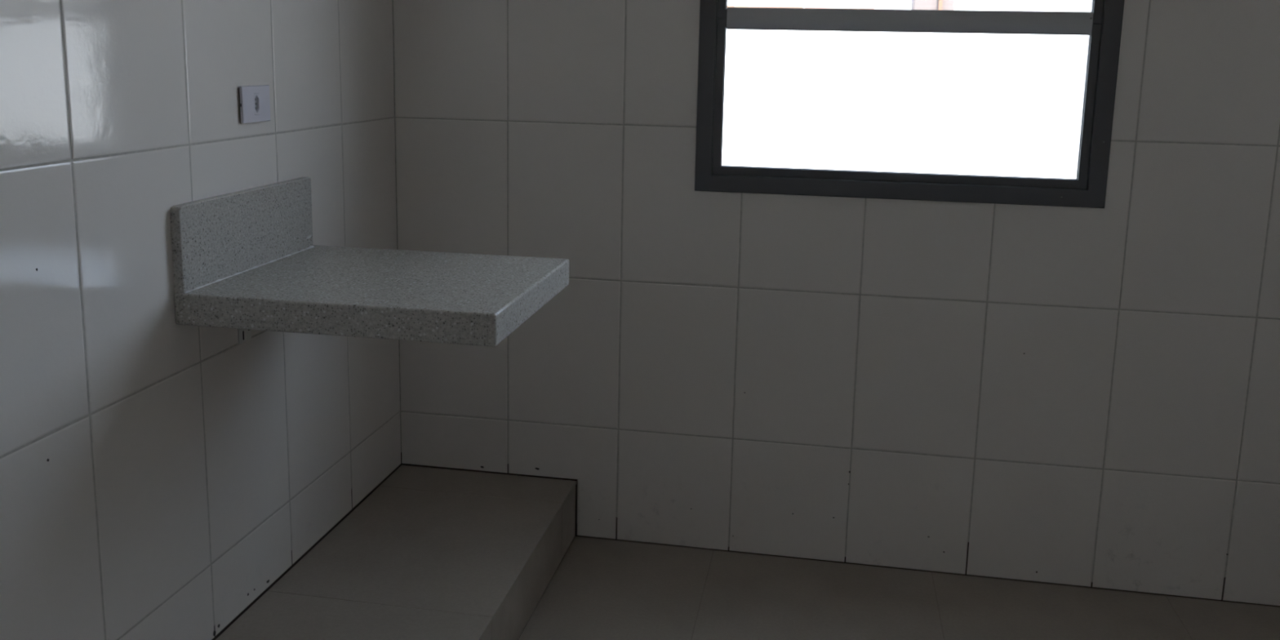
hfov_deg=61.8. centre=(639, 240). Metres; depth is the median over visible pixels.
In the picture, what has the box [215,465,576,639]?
raised platform
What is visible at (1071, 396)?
wall
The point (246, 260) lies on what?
countertop
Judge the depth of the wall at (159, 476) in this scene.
2.05 m
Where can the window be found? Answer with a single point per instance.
(1103, 24)
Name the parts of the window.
sash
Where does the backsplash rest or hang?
attached to the wall at (159, 476)
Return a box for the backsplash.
[169,177,312,293]
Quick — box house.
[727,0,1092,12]
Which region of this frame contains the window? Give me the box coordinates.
[694,0,1124,208]
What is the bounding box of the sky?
[721,0,1088,178]
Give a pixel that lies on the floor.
(600, 588)
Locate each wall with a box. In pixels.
[0,0,400,639]
[392,0,1279,606]
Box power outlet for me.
[239,84,270,123]
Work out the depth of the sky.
7.65 m
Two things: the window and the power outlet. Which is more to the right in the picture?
the window
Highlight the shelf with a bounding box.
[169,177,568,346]
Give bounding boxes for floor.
[518,536,1279,639]

